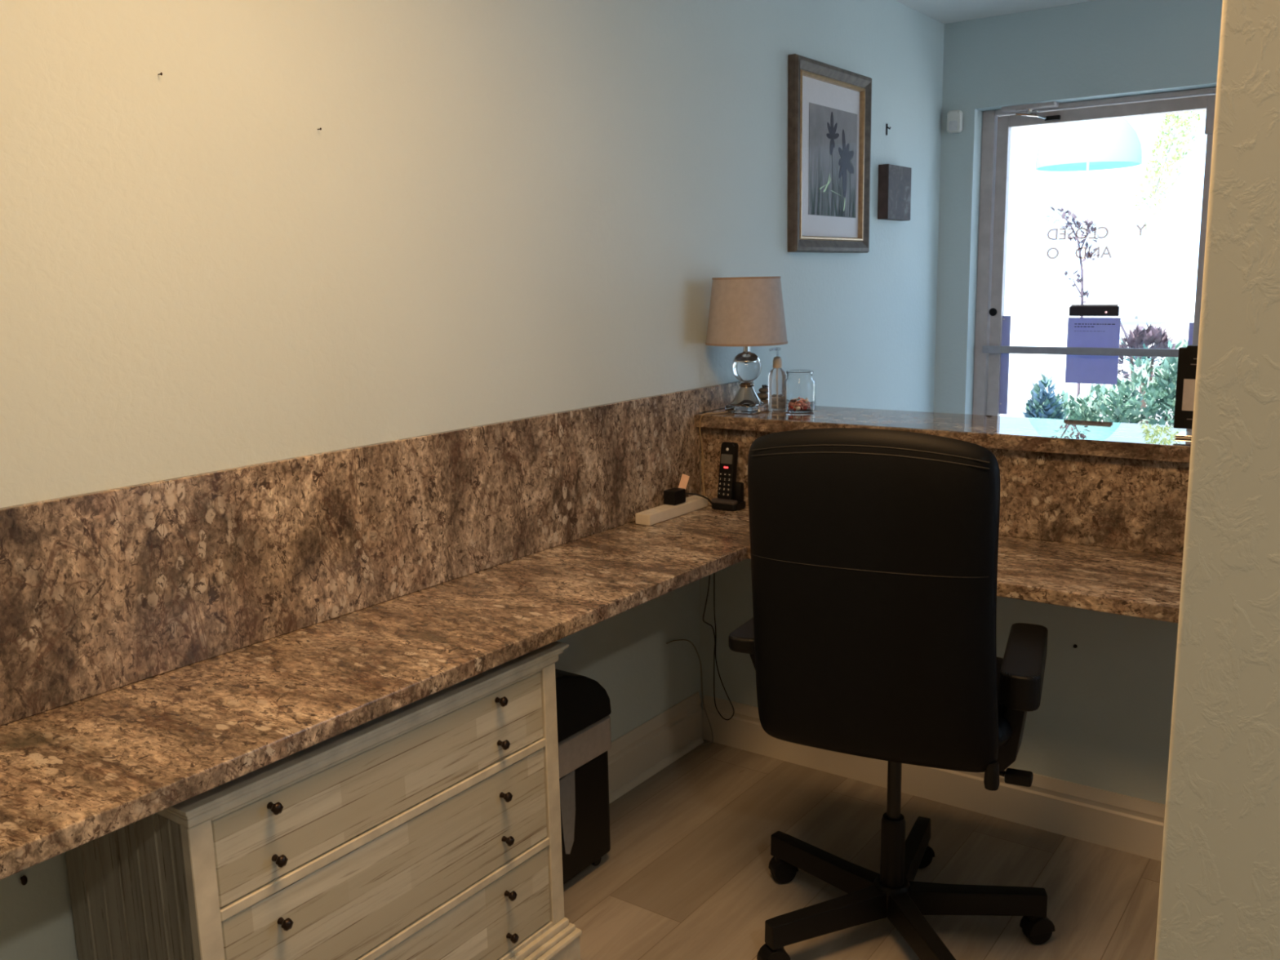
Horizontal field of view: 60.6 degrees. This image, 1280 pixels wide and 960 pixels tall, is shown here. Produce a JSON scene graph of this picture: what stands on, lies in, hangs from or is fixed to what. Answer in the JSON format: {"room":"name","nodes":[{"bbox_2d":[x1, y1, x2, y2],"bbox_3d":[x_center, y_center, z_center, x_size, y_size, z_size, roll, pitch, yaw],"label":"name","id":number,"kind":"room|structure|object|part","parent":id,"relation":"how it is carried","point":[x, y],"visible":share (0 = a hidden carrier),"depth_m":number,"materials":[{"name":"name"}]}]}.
{"room":"reception desk area","nodes":[
{"label":"reception desk area","id":0,"kind":"room"},
{"bbox_2d":[0,0,944,959],"bbox_3d":[-0.856,-0.124,1.917,0.120,2.417,7.480,6,13,35],"label":"wall","id":1,"kind":"structure","parent":0,"point":[497,211],"depth_m":2.28,"materials":[{"name":"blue paint"}]},
{"bbox_2d":[20,875,27,885],"bbox_3d":[-0.982,0.636,1.744,0.012,0.017,0.010,6,13,35],"label":"nail","id":2,"kind":"object","parent":1,"relation":"attached to","point":[24,879],"visible":1,"depth_m":1.74,"materials":[{"name":"brown metal"}]},
{"bbox_2d":[0,380,753,725],"bbox_3d":[-1.012,0.219,1.628,0.019,0.332,4.688,6,13,35],"label":"backsplash","id":3,"kind":"structure","parent":1,"relation":"attached to","point":[105,590],"depth_m":2.09,"materials":[{"name":"stone"}]},
{"bbox_2d":[0,500,1182,879],"bbox_3d":[-0.007,0.542,0.770,2.700,0.033,4.388,6,13,35],"label":"countertop","id":4,"kind":"structure","parent":1,"relation":"attached to","point":[76,774],"depth_m":1.92,"materials":[{"name":"stone"}]},
{"bbox_2d":[635,494,707,525],"bbox_3d":[0.092,0.083,3.064,0.049,0.032,0.294,6,13,35],"label":"power strip","id":5,"kind":"object","parent":4,"relation":"on","point":[652,516],"visible":0.91,"depth_m":3.02,"materials":[{"name":"beige plastic"}]},
{"bbox_2d":[643,509,657,512],"bbox_3d":[0.029,0.085,2.975,0.031,0.001,0.028,6,13,35],"label":"outlet","id":6,"kind":"object","parent":5,"relation":"attached to","point":[648,510],"depth_m":2.97,"materials":[{"name":"beige plastic"}]},
{"bbox_2d":[653,506,667,509],"bbox_3d":[0.058,0.077,3.015,0.031,0.001,0.028,6,13,35],"label":"outlet","id":7,"kind":"object","parent":5,"relation":"attached to","point":[659,507],"depth_m":3.01,"materials":[{"name":"beige plastic"}]},
{"bbox_2d":[663,473,711,505],"bbox_3d":[0.146,0.033,3.115,0.047,0.107,0.202,9,14,43],"label":"power adapter","id":8,"kind":"object","parent":5,"relation":"attached to","point":[675,495],"visible":0.84,"depth_m":3.06,"materials":[{"name":"black plastic"}]},
{"bbox_3d":[0.176,0.056,3.130,0.147,0.056,0.013,-9,13,-37],"label":"cord","id":9,"kind":"part","parent":8,"relation":"part of","materials":[{"name":"black plastic"}]},
{"bbox_2d":[685,497,697,500],"bbox_3d":[0.145,0.053,3.135,0.031,0.001,0.028,6,13,35],"label":"outlet","id":10,"kind":"object","parent":5,"relation":"attached to","point":[687,498],"depth_m":3.13,"materials":[{"name":"beige plastic"}]},
{"bbox_2d":[702,573,734,719],"bbox_3d":[0.230,0.414,3.270,0.109,0.633,0.014,6,13,35],"label":"cable","id":11,"kind":"object","parent":4,"relation":"hanging from","point":[715,633],"visible":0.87,"depth_m":3.30,"materials":[{"name":"black plastic"}]},
{"bbox_2d":[711,441,746,511],"bbox_3d":[0.252,-0.012,3.124,0.084,0.189,0.072,6,13,35],"label":"cordless phone","id":12,"kind":"object","parent":4,"relation":"on","point":[730,491],"visible":1,"depth_m":3.12,"materials":[{"name":"black plastic"}]},
{"bbox_2d":[607,691,703,804],"bbox_3d":[-1.350,1.152,1.300,0.016,0.152,5.272,6,13,35],"label":"baseboard","id":13,"kind":"structure","parent":1,"relation":"attached to","point":[637,750],"depth_m":3.19,"materials":[{"name":"white paint"}]},
{"bbox_2d":[787,53,871,253],"bbox_3d":[0.661,-1.097,3.768,0.035,0.616,0.575,6,13,35],"label":"framed picture","id":14,"kind":"object","parent":1,"relation":"attached to","point":[829,107],"visible":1,"depth_m":3.75,"materials":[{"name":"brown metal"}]},
{"bbox_2d":[808,102,857,217],"bbox_3d":[0.670,-1.098,3.795,0.001,0.360,0.373,6,13,35],"label":"print","id":15,"kind":"object","parent":14,"relation":"attached to","point":[832,126],"depth_m":3.78},
{"bbox_2d":[885,123,890,135],"bbox_3d":[0.940,-1.326,4.142,0.018,0.042,0.010,6,13,35],"label":"hook","id":16,"kind":"object","parent":1,"relation":"attached to","point":[886,124],"visible":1,"depth_m":4.14,"materials":[{"name":"black metal"}]},
{"bbox_2d":[877,164,911,221],"bbox_3d":[0.979,-1.102,4.210,0.042,0.200,0.221,6,13,35],"label":"wall plaque","id":17,"kind":"object","parent":1,"relation":"attached to","point":[894,203],"visible":1,"depth_m":4.16,"materials":[{"name":"wood"}]},
{"bbox_2d":[563,736,1161,959],"bbox_3d":[0.803,1.292,0.988,4.140,0.100,7.480,6,13,35],"label":"floor","id":18,"kind":"structure","parent":0,"point":[685,873],"depth_m":2.63,"materials":[{"name":"grey wood"}]},
{"bbox_2d":[65,641,582,959],"bbox_3d":[-0.532,0.724,2.015,0.409,0.700,0.857,6,13,35],"label":"dresser","id":19,"kind":"object","parent":18,"relation":"on","point":[428,828],"visible":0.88,"depth_m":1.82,"materials":[{"name":"beige paint"}]},
{"bbox_3d":[-0.547,0.490,1.641,0.023,0.018,0.020,6,13,35],"label":"knob","id":20,"kind":"part","parent":19,"relation":"part of","materials":[{"name":"brown metal"}]},
{"bbox_3d":[-0.545,0.575,1.657,0.023,0.018,0.020,6,13,35],"label":"knob","id":21,"kind":"part","parent":19,"relation":"part of","materials":[{"name":"brown metal"}]},
{"bbox_3d":[-0.543,0.678,1.676,0.023,0.018,0.020,6,13,35],"label":"knob","id":22,"kind":"part","parent":19,"relation":"part of","materials":[{"name":"brown metal"}]},
{"bbox_3d":[-0.403,0.698,1.909,0.020,0.559,0.799,6,13,35],"label":"frame","id":23,"kind":"part","parent":19,"relation":"part of","materials":[{"name":"beige paint"}]},
{"bbox_3d":[-0.407,0.498,1.873,0.014,0.137,0.720,6,13,35],"label":"drawer","id":24,"kind":"part","parent":19,"relation":"part of","materials":[{"name":"beige wood"}]},
{"bbox_3d":[-0.404,0.680,1.907,0.014,0.192,0.720,6,13,35],"label":"drawer","id":25,"kind":"part","parent":19,"relation":"part of","materials":[{"name":"beige wood"}]},
{"bbox_3d":[-0.399,0.876,1.943,0.014,0.166,0.720,6,13,35],"label":"drawer","id":26,"kind":"part","parent":19,"relation":"part of","materials":[{"name":"beige wood"}]},
{"bbox_3d":[-0.258,0.411,2.038,0.023,0.018,0.020,6,13,35],"label":"knob","id":27,"kind":"part","parent":19,"relation":"part of","materials":[{"name":"brown metal"}]},
{"bbox_3d":[-0.256,0.495,2.053,0.023,0.018,0.020,6,13,35],"label":"knob","id":28,"kind":"part","parent":19,"relation":"part of","materials":[{"name":"brown metal"}]},
{"bbox_3d":[-0.253,0.598,2.072,0.023,0.018,0.020,6,13,35],"label":"knob","id":29,"kind":"part","parent":19,"relation":"part of","materials":[{"name":"brown metal"}]},
{"bbox_3d":[-0.252,0.687,2.088,0.023,0.018,0.020,6,13,35],"label":"knob","id":30,"kind":"part","parent":19,"relation":"part of","materials":[{"name":"brown metal"}]},
{"bbox_3d":[-0.249,0.799,2.109,0.023,0.018,0.020,6,13,35],"label":"knob","id":31,"kind":"part","parent":19,"relation":"part of","materials":[{"name":"brown metal"}]},
{"bbox_3d":[-0.247,0.887,2.126,0.023,0.018,0.020,6,13,35],"label":"knob","id":32,"kind":"part","parent":19,"relation":"part of","materials":[{"name":"brown metal"}]},
{"bbox_2d":[555,668,611,883],"bbox_3d":[-0.240,0.682,2.573,0.193,0.566,0.347,6,13,35],"label":"paper shredder","id":33,"kind":"object","parent":18,"relation":"on","point":[584,710],"visible":0.25,"depth_m":2.57,"materials":[{"name":"black plastic"}]},
{"bbox_2d":[666,639,713,746],"bbox_3d":[0.140,0.641,3.307,0.166,0.359,0.049,-8,12,-31],"label":"cable","id":34,"kind":"object","parent":18,"relation":"on","point":[679,639],"visible":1,"depth_m":3.35,"materials":[{"name":"black plastic"}]},
{"bbox_2d":[728,427,1054,959],"bbox_3d":[0.540,0.422,2.299,0.671,1.145,0.663,4,12,25],"label":"office chair","id":35,"kind":"object","parent":18,"relation":"on","point":[871,632],"visible":1,"depth_m":2.00,"materials":[{"name":"black leather"}]},
{"bbox_3d":[0.295,0.319,2.429,0.080,0.044,0.356,4,12,28],"label":"armrest","id":36,"kind":"part","parent":35,"relation":"part of","materials":[{"name":"black plastic"}]},
{"bbox_3d":[0.422,0.881,2.499,0.290,0.064,0.047,9,15,44],"label":"leg","id":37,"kind":"part","parent":35,"relation":"part of","materials":[{"name":"black plastic"}]},
{"bbox_3d":[0.391,0.919,2.299,0.290,0.064,0.047,-7,12,-27],"label":"leg","id":38,"kind":"part","parent":35,"relation":"part of","materials":[{"name":"black plastic"}]},
{"bbox_3d":[0.422,0.222,2.021,0.470,0.645,0.114,4,12,25],"label":"backrest","id":39,"kind":"part","parent":35,"relation":"part of","materials":[{"name":"black leather"}]},
{"bbox_3d":[0.622,0.871,2.532,0.047,0.064,0.290,4,12,25],"label":"leg","id":40,"kind":"part","parent":35,"relation":"part of","materials":[{"name":"black plastic"}]},
{"bbox_3d":[0.575,0.932,2.208,0.047,0.064,0.290,-3,11,-9],"label":"leg","id":41,"kind":"part","parent":35,"relation":"part of","materials":[{"name":"black plastic"}]},
{"bbox_3d":[0.719,0.902,2.351,0.290,0.064,0.047,0,11,9],"label":"leg","id":42,"kind":"part","parent":35,"relation":"part of","materials":[{"name":"black plastic"}]},
{"bbox_3d":[0.647,0.542,2.015,0.028,0.052,0.027,4,12,25],"label":"tension knob","id":43,"kind":"part","parent":35,"relation":"part of","materials":[{"name":"black plastic"}]},
{"bbox_3d":[0.549,0.445,2.321,0.500,0.105,0.470,4,12,25],"label":"seat","id":44,"kind":"part","parent":35,"relation":"part of","materials":[{"name":"black leather"}]},
{"bbox_3d":[0.665,0.565,2.172,0.234,0.027,0.044,9,15,44],"label":"lever","id":45,"kind":"part","parent":35,"relation":"part of","materials":[{"name":"black plastic"}]},
{"bbox_3d":[0.772,0.369,2.200,0.074,0.080,0.367,3,11,22],"label":"armrest","id":46,"kind":"part","parent":35,"relation":"part of","materials":[{"name":"black plastic"}]},
{"bbox_2d":[699,439,1177,861],"bbox_3d":[1.325,0.434,2.588,2.750,0.982,0.128,6,13,35],"label":"wall","id":47,"kind":"structure","parent":0,"point":[1102,720],"depth_m":2.75,"materials":[{"name":"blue paint"}]},
{"bbox_2d":[695,405,1191,462],"bbox_3d":[1.370,-0.079,2.553,2.730,0.038,0.343,6,13,35],"label":"ledge","id":48,"kind":"object","parent":47,"relation":"on","point":[1159,442],"visible":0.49,"depth_m":2.79,"materials":[{"name":"stone"}]},
{"bbox_2d":[698,275,787,496],"bbox_3d":[0.314,-0.267,3.223,0.239,0.648,0.239,3,11,22],"label":"table lamp","id":49,"kind":"object","parent":48,"relation":"on","point":[745,312],"visible":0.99,"depth_m":3.10,"materials":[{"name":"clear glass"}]},
{"bbox_3d":[0.213,-0.070,3.230,0.096,0.263,0.045,-8,12,-33],"label":"cord","id":50,"kind":"part","parent":49,"relation":"part of","materials":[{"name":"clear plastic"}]},
{"bbox_3d":[0.307,-0.583,3.165,0.197,0.006,0.197,6,13,35],"label":"trim","id":51,"kind":"part","parent":49,"relation":"part of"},
{"bbox_3d":[0.309,-0.490,3.182,0.237,0.186,0.237,6,13,35],"label":"lamp shade","id":52,"kind":"part","parent":49,"relation":"part of","materials":[{"name":"beige fabric"}]},
{"bbox_3d":[0.311,-0.400,3.198,0.239,0.006,0.239,6,13,35],"label":"trim","id":53,"kind":"part","parent":49,"relation":"part of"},
{"bbox_2d":[756,384,768,404],"bbox_3d":[0.374,-0.253,3.311,0.058,0.070,0.041,6,13,35],"label":"ornament","id":54,"kind":"object","parent":48,"relation":"on","point":[763,396],"visible":0.68,"depth_m":3.30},
{"bbox_2d":[768,346,786,412],"bbox_3d":[0.403,-0.295,3.212,0.044,0.188,0.044,6,13,35],"label":"soap dispenser","id":55,"kind":"object","parent":48,"relation":"on","point":[777,375],"visible":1,"depth_m":3.20,"materials":[{"name":"clear glass"}]},
{"bbox_2d":[768,368,786,412],"bbox_3d":[0.403,-0.269,3.217,0.044,0.134,0.044,6,13,35],"label":"bottle","id":56,"kind":"object","parent":55,"relation":"attached to","point":[777,376],"depth_m":3.20,"materials":[{"name":"clear glass"}]},
{"bbox_2d":[784,369,814,413],"bbox_3d":[0.466,-0.259,3.201,0.089,0.118,0.089,6,13,35],"label":"candy jar","id":57,"kind":"object","parent":48,"relation":"on","point":[799,384],"visible":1,"depth_m":3.17,"materials":[{"name":"clear glass"}]},
{"bbox_2d":[1173,345,1198,438],"bbox_3d":[1.370,-0.199,2.508,0.258,0.214,0.070,6,13,35],"label":"display stand","id":58,"kind":"object","parent":48,"relation":"on","point":[1187,356],"visible":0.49,"depth_m":2.56,"materials":[{"name":"black plastic"}]},
{"bbox_3d":[1.343,-0.191,2.510,0.182,0.074,0.002,6,13,35],"label":"panel","id":59,"kind":"part","parent":58,"relation":"part of","materials":[{"name":"beige wood"}]},
{"bbox_2d":[700,427,1189,556],"bbox_3d":[1.273,0.069,2.483,2.680,0.221,0.017,6,13,35],"label":"backsplash","id":60,"kind":"structure","parent":47,"relation":"attached to","point":[1135,504],"depth_m":2.62,"materials":[{"name":"stone"}]},
{"bbox_2d":[894,0,1095,23],"bbox_3d":[0.750,-1.183,0.530,4.140,0.100,7.480,6,13,35],"label":"ceiling","id":61,"kind":"structure","parent":0,"point":[945,11],"depth_m":4.24,"materials":[{"name":"paint"}]},
{"bbox_2d":[933,0,1222,414],"bbox_3d":[2.910,-0.530,3.675,3.900,2.417,0.160,6,13,35],"label":"wall","id":62,"kind":"structure","parent":0,"point":[1097,49],"depth_m":4.36,"materials":[{"name":"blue paint"}]},
{"bbox_2d":[946,110,962,133],"bbox_3d":[1.302,-1.483,4.536,0.059,0.089,0.036,6,13,35],"label":"detector","id":63,"kind":"object","parent":62,"relation":"attached to","point":[954,117],"visible":1,"depth_m":4.52,"materials":[{"name":"white plastic"}]},
{"bbox_2d":[972,86,1216,416],"bbox_3d":[1.829,-0.488,4.479,0.943,2.086,0.132,6,13,35],"label":"door","id":64,"kind":"structure","parent":62,"relation":"in","point":[997,125],"depth_m":4.56,"materials":[{"name":"metal"}]},
{"bbox_2d":[999,315,1010,414],"bbox_3d":[1.570,-0.493,4.715,0.034,0.422,0.003,6,13,35],"label":"poster","id":65,"kind":"object","parent":64,"relation":"attached to","point":[1006,332],"visible":1,"depth_m":4.72,"materials":[{"name":"purple paper"}]},
{"bbox_3d":[1.578,-1.476,4.429,0.111,0.041,0.066,6,13,35],"label":"closer arm","id":66,"kind":"part","parent":64,"relation":"part of","materials":[{"name":"silver metal"}]},
{"bbox_2d":[1065,317,1120,384],"bbox_3d":[1.857,-0.530,4.498,0.204,0.270,0.003,6,13,35],"label":"paper notice","id":67,"kind":"object","parent":64,"relation":"attached to","point":[1082,332],"visible":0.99,"depth_m":4.50,"materials":[{"name":"paper"}]},
{"bbox_2d":[1069,304,1119,315],"bbox_3d":[1.848,-0.690,4.460,0.192,0.046,0.022,6,13,35],"label":"bar","id":68,"kind":"object","parent":64,"relation":"attached to","point":[1074,309],"visible":1,"depth_m":4.45,"materials":[{"name":"black plastic"}]},
{"bbox_3d":[1.872,-0.482,4.494,0.890,2.067,0.060,6,13,35],"label":"frame","id":69,"kind":"part","parent":64,"relation":"part of","materials":[{"name":"metal"}]},
{"bbox_3d":[1.838,-1.452,4.330,0.745,0.047,0.040,6,13,35],"label":"rail","id":70,"kind":"part","parent":64,"relation":"part of","materials":[{"name":"metal"}]},
{"bbox_3d":[1.859,-0.547,4.499,0.745,1.795,0.006,6,13,35],"label":"glass pane","id":71,"kind":"part","parent":64,"relation":"part of","materials":[{"name":"glass"}]},
{"bbox_2d":[1187,322,1193,345],"bbox_3d":[2.151,-0.516,4.286,0.017,0.198,0.002,6,13,35],"label":"poster","id":72,"kind":"object","parent":64,"relation":"attached to","point":[1191,324],"visible":0.36,"depth_m":4.28,"materials":[{"name":"paper"}]},
{"bbox_2d":[1154,0,1279,959],"bbox_3d":[1.465,0.113,0.363,2.316,2.417,0.120,6,13,35],"label":"wall","id":73,"kind":"structure","parent":0,"point":[1219,899],"depth_m":0.97,"materials":[{"name":"paint"}]},
{"label":"outside","id":74,"kind":"structure","parent":0,"visible":0},
{"bbox_2d":[1000,297,1195,425],"bbox_3d":[9.136,-3.033,24.122,70.000,0.140,70.000,6,13,35],"label":"ground","id":75,"kind":"structure","parent":74,"point":[1034,322],"depth_m":28.26,"materials":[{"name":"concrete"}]},
{"bbox_2d":[1020,372,1066,419],"bbox_3d":[2.169,-0.120,5.928,0.297,0.943,0.335,6,13,35],"label":"shrub","id":76,"kind":"object","parent":75,"relation":"on","point":[1042,404],"visible":0.32,"depth_m":5.83,"materials":[{"name":"blue plant"}]},
{"bbox_2d":[1046,206,1100,397],"bbox_3d":[2.627,-0.739,6.732,0.340,1.848,0.182,6,13,35],"label":"young tree","id":77,"kind":"object","parent":75,"relation":"on","point":[1082,292],"visible":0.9,"depth_m":6.59,"materials":[{"name":"purple plant"}]},
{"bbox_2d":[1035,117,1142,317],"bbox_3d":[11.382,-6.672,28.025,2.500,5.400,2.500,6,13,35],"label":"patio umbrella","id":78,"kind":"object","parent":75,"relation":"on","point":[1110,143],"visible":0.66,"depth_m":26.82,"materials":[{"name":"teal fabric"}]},
{"bbox_2d":[1038,337,1187,425],"bbox_3d":[2.836,-0.277,6.091,1.409,1.166,0.676,6,13,35],"label":"hedge","id":79,"kind":"object","parent":75,"relation":"on","point":[1125,408],"visible":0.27,"depth_m":6.03,"materials":[{"name":"green plant"}]},
{"bbox_3d":[2.766,-0.140,6.164,0.976,0.872,0.334,6,13,35],"label":"stem","id":80,"kind":"part","parent":79,"relation":"part of","materials":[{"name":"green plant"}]},
{"bbox_2d":[1107,322,1177,423],"bbox_3d":[3.040,-0.375,6.622,0.456,1.158,0.387,6,13,35],"label":"shrub","id":81,"kind":"object","parent":75,"relation":"on","point":[1152,335],"visible":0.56,"depth_m":6.50,"materials":[{"name":"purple plant"}]},
{"bbox_3d":[3.046,-0.270,6.644,0.196,0.942,0.158,6,13,35],"label":"stem","id":82,"kind":"part","parent":81,"relation":"part of","materials":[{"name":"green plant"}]},
{"bbox_2d":[1119,322,1183,422],"bbox_3d":[3.259,-0.469,7.144,0.666,1.144,0.368,6,13,35],"label":"palm plant","id":83,"kind":"object","parent":75,"relation":"on","point":[1144,358],"visible":0.16,"depth_m":7.09,"materials":[{"name":"purple plant"}]},
{"bbox_3d":[3.280,-0.326,7.135,0.110,0.863,0.060,6,13,35],"label":"stem","id":84,"kind":"part","parent":83,"relation":"part of","materials":[{"name":"green plant"}]},
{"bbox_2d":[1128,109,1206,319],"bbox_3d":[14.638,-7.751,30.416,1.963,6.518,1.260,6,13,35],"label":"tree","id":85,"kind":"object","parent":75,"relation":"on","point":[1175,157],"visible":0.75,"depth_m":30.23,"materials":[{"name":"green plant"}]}
]}

